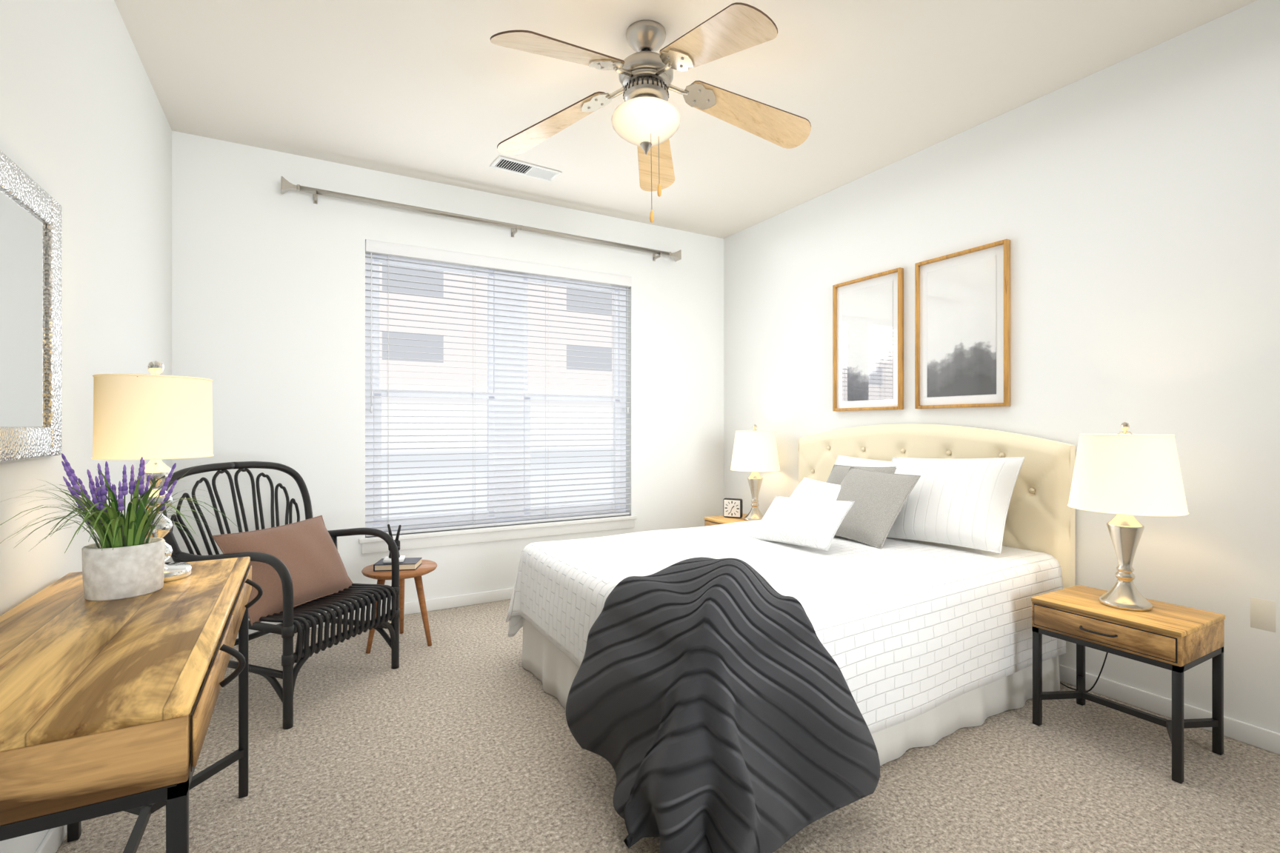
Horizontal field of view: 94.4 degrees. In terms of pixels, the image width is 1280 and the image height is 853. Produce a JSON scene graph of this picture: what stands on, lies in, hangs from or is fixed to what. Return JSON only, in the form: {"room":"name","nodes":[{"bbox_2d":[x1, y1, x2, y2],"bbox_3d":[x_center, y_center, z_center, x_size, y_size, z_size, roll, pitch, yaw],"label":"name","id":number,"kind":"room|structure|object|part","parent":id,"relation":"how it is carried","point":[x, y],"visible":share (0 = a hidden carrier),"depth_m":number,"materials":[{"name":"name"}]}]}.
{"room":"bedroom","nodes":[
{"label":"bedroom","id":0,"kind":"room"},
{"bbox_2d":[0,0,171,852],"bbox_3d":[-1.067,-0.195,0.513,0.140,2.740,6.226,0,0,-30],"label":"wall","id":1,"kind":"structure","parent":0,"point":[84,135],"depth_m":1.87,"materials":[{"name":"white paint"}]},
{"bbox_2d":[0,149,61,462],"bbox_3d":[-1.373,-0.268,1.218,0.020,0.695,0.975,0,0,-30],"label":"wall mirror","id":2,"kind":"object","parent":1,"relation":"attached to","point":[30,318],"visible":1,"depth_m":1.46,"materials":[{"name":"silver metal"}]},
{"bbox_2d":[34,825,66,852],"bbox_3d":[-1.001,1.137,0.551,0.013,0.075,5.946,0,0,-30],"label":"baseboard","id":3,"kind":"structure","parent":1,"relation":"attached to","point":[51,843],"depth_m":1.61,"materials":[{"name":"white"}]},
{"bbox_2d":[171,130,723,622],"bbox_3d":[-0.922,-0.195,4.095,3.650,2.740,0.140,0,0,-30],"label":"wall","id":4,"kind":"structure","parent":0,"point":[268,308],"depth_m":3.54,"materials":[{"name":"white paint"}]},
{"bbox_2d":[236,588,513,639],"bbox_3d":[-0.879,1.137,4.030,3.600,0.075,0.017,0,0,-30],"label":"baseboard","id":5,"kind":"structure","parent":4,"relation":"attached to","point":[412,607],"depth_m":3.84,"materials":[{"name":"white wood"}]},
{"bbox_2d":[280,176,681,261],"bbox_3d":[-0.862,-1.334,3.978,2.650,0.099,0.121,0,0,-30],"label":"curtain rod","id":6,"kind":"object","parent":4,"relation":"attached to","point":[287,186],"visible":1,"depth_m":3.79,"materials":[{"name":"silver metal"}]},
{"bbox_2d":[358,253,637,554],"bbox_3d":[-0.892,-0.182,4.092,1.910,1.905,0.165,0,0,-30],"label":"window","id":7,"kind":"structure","parent":4,"relation":"in","point":[373,544],"depth_m":4.09,"materials":[{"name":"white plastic"}]},
{"bbox_2d":[365,239,631,537],"bbox_3d":[-0.878,-0.231,4.068,1.836,1.807,0.078,0,0,-30],"label":"window blinds","id":8,"kind":"object","parent":7,"relation":"attached to","point":[388,250],"visible":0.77,"depth_m":3.99,"materials":[{"name":"white plastic"}]},
{"bbox_2d":[56,599,1279,852],"bbox_3d":[0.581,1.225,1.449,3.930,0.100,6.226,0,0,-30],"label":"floor","id":9,"kind":"structure","parent":0,"point":[459,735],"depth_m":1.97,"materials":[{"name":"beige carpet"}]},
{"bbox_2d":[0,557,262,852],"bbox_3d":[-1.134,0.796,1.305,0.485,0.757,1.170,0,0,-30],"label":"desk","id":10,"kind":"object","parent":9,"relation":"on","point":[107,707],"visible":1,"depth_m":0.97,"materials":[{"name":"brown wood"}]},
{"bbox_2d":[0,453,241,601],"bbox_3d":[-1.262,0.241,1.425,0.516,0.354,0.409,0,0,-30],"label":"plant","id":11,"kind":"object","parent":10,"relation":"on","point":[124,558],"visible":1,"depth_m":1.44,"materials":[{"name":"green plant"}]},
{"bbox_2d":[91,360,214,582],"bbox_3d":[-1.335,0.118,1.634,0.261,0.600,0.261,0,0,-30],"label":"desk lamp","id":12,"kind":"object","parent":10,"relation":"on","point":[155,418],"visible":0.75,"depth_m":1.54,"materials":[{"name":"beige fabric"}]},
{"bbox_2d":[162,461,399,729],"bbox_3d":[-1.605,0.673,2.704,0.718,1.010,0.742,0,0,18],"label":"rattan armchair","id":13,"kind":"object","parent":9,"relation":"on","point":[301,578],"visible":0.88,"depth_m":2.61,"materials":[{"name":"black wicker"}]},
{"bbox_2d":[211,514,356,626],"bbox_3d":[-1.572,0.620,2.666,0.549,0.353,0.553,0,0,-30],"label":"armchair pillow","id":14,"kind":"object","parent":13,"relation":"on","point":[321,582],"depth_m":2.61,"materials":[{"name":"pink fabric"}]},
{"bbox_2d":[361,524,437,653],"bbox_3d":[-1.298,0.851,3.208,0.380,0.652,0.380,0,0,-30],"label":"side table","id":15,"kind":"object","parent":9,"relation":"on","point":[380,571],"visible":0.67,"depth_m":3.17,"materials":[{"name":"brown wood"}]},
{"bbox_2d":[373,555,422,571],"bbox_3d":[-1.302,0.733,3.194,0.253,0.052,0.218,0,0,-30],"label":"books","id":16,"kind":"object","parent":15,"relation":"on","point":[406,564],"depth_m":3.14,"materials":[{"name":"grey paper"}]},
{"bbox_2d":[704,513,747,526],"bbox_3d":[0.742,0.925,4.300,0.403,0.500,0.465,0,0,-30],"label":"nightstand","id":17,"kind":"object","parent":9,"relation":"on","point":[711,521],"visible":0.04,"depth_m":4.33,"materials":[{"name":"brown wood"}]},
{"bbox_2d":[722,497,742,518],"bbox_3d":[0.688,0.603,4.387,0.140,0.140,0.053,0,0,25],"label":"alarm clock","id":18,"kind":"object","parent":17,"relation":"on","point":[732,507],"visible":1,"depth_m":4.36,"materials":[{"name":"black"}]},
{"bbox_2d":[730,424,779,520],"bbox_3d":[0.831,0.330,4.279,0.355,0.691,0.355,0,0,-30],"label":"lamp","id":19,"kind":"object","parent":17,"relation":"on","point":[755,452],"visible":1,"depth_m":4.16,"materials":[{"name":"white fabric"}]},
{"bbox_2d":[505,423,1075,852],"bbox_3d":[0.609,0.580,2.701,2.335,1.190,1.964,0,0,-30],"label":"bed","id":20,"kind":"object","parent":9,"relation":"on","point":[848,618],"visible":1,"depth_m":2.10,"materials":[{"name":"white fabric"}]},
{"bbox_2d":[567,557,878,852],"bbox_3d":[0.215,0.792,1.829,0.790,0.739,0.837,0,0,-30],"label":"throw blanket","id":21,"kind":"object","parent":20,"relation":"on","point":[721,704],"depth_m":1.67,"materials":[{"name":"grey fabric"}]},
{"bbox_3d":[1.517,0.580,3.384,0.080,1.190,1.674,0,0,-30],"label":"headboard","id":22,"kind":"part","parent":20,"relation":"part of","materials":[{"name":"beige fabric"}]},
{"bbox_2d":[1031,585,1225,783],"bbox_3d":[1.810,0.925,2.227,0.403,0.500,0.465,0,0,-30],"label":"nightstand","id":23,"kind":"object","parent":9,"relation":"on","point":[1178,641],"visible":1,"depth_m":2.12,"materials":[{"name":"brown wood"}]},
{"bbox_2d":[1060,422,1188,692],"bbox_3d":[1.836,0.576,2.342,0.470,1.186,0.534,0,0,-30],"label":"lamp","id":24,"kind":"object","parent":23,"relation":"on","point":[1125,478],"visible":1,"depth_m":2.15,"materials":[{"name":"white fabric"}]},
{"bbox_2d":[114,0,1257,238],"bbox_3d":[0.581,-1.615,1.449,3.930,0.100,6.226,0,0,-30],"label":"ceiling","id":25,"kind":"structure","parent":0,"point":[446,92],"depth_m":2.68,"materials":[{"name":"white paint"}]},
{"bbox_2d":[489,155,561,182],"bbox_3d":[-0.692,-1.560,3.598,0.400,0.008,0.170,0,0,-34],"label":"ceiling vent","id":26,"kind":"object","parent":25,"relation":"in","point":[518,167],"visible":1,"depth_m":3.59,"materials":[{"name":"white metal"}]},
{"bbox_2d":[490,2,811,222],"bbox_3d":[0.051,-1.177,2.308,1.338,0.774,1.285,0,0,-30],"label":"ceiling fan","id":27,"kind":"object","parent":25,"relation":"hanging from","point":[646,118],"visible":1,"depth_m":2.30,"materials":[{"name":"beige wood"}]},
{"bbox_2d":[723,0,1279,733],"bbox_3d":[2.229,-0.195,2.385,0.140,2.740,6.226,0,0,-30],"label":"wall","id":28,"kind":"structure","parent":0,"point":[1130,207],"depth_m":2.54,"materials":[{"name":"white paint"}]},
{"bbox_2d":[832,267,903,411],"bbox_3d":[1.399,-0.512,3.667,0.032,0.825,0.505,0,0,-30],"label":"picture frame","id":29,"kind":"object","parent":28,"relation":"attached to","point":[868,343],"visible":1,"depth_m":3.65,"materials":[{"name":"brown wood"}]},
{"bbox_2d":[914,239,1010,408],"bbox_3d":[1.696,-0.512,3.145,0.032,0.825,0.506,0,0,-30],"label":"picture frame","id":30,"kind":"object","parent":28,"relation":"attached to","point":[962,329],"visible":1,"depth_m":3.12,"materials":[{"name":"brown wood"}]},
{"bbox_2d":[1059,664,1279,754],"bbox_3d":[2.163,1.137,2.348,0.013,0.075,5.946,0,0,-30],"label":"baseboard","id":31,"kind":"structure","parent":28,"relation":"attached to","point":[1260,738],"depth_m":2.40,"materials":[{"name":"white"}]},
{"bbox_2d":[1250,597,1275,632],"bbox_3d":[2.278,0.687,2.166,0.009,0.115,0.070,0,0,-30],"label":"electrical outlet","id":32,"kind":"object","parent":28,"relation":"attached to","point":[1262,615],"visible":1,"depth_m":2.16,"materials":[{"name":"beige plastic"}]},
{"label":"outside","id":33,"kind":"structure","parent":0,"visible":0},
{"bbox_2d":[379,262,613,517],"bbox_3d":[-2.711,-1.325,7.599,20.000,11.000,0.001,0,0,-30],"label":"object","id":34,"kind":"structure","parent":33,"point":[534,384],"depth_m":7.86,"materials":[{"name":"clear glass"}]}
]}

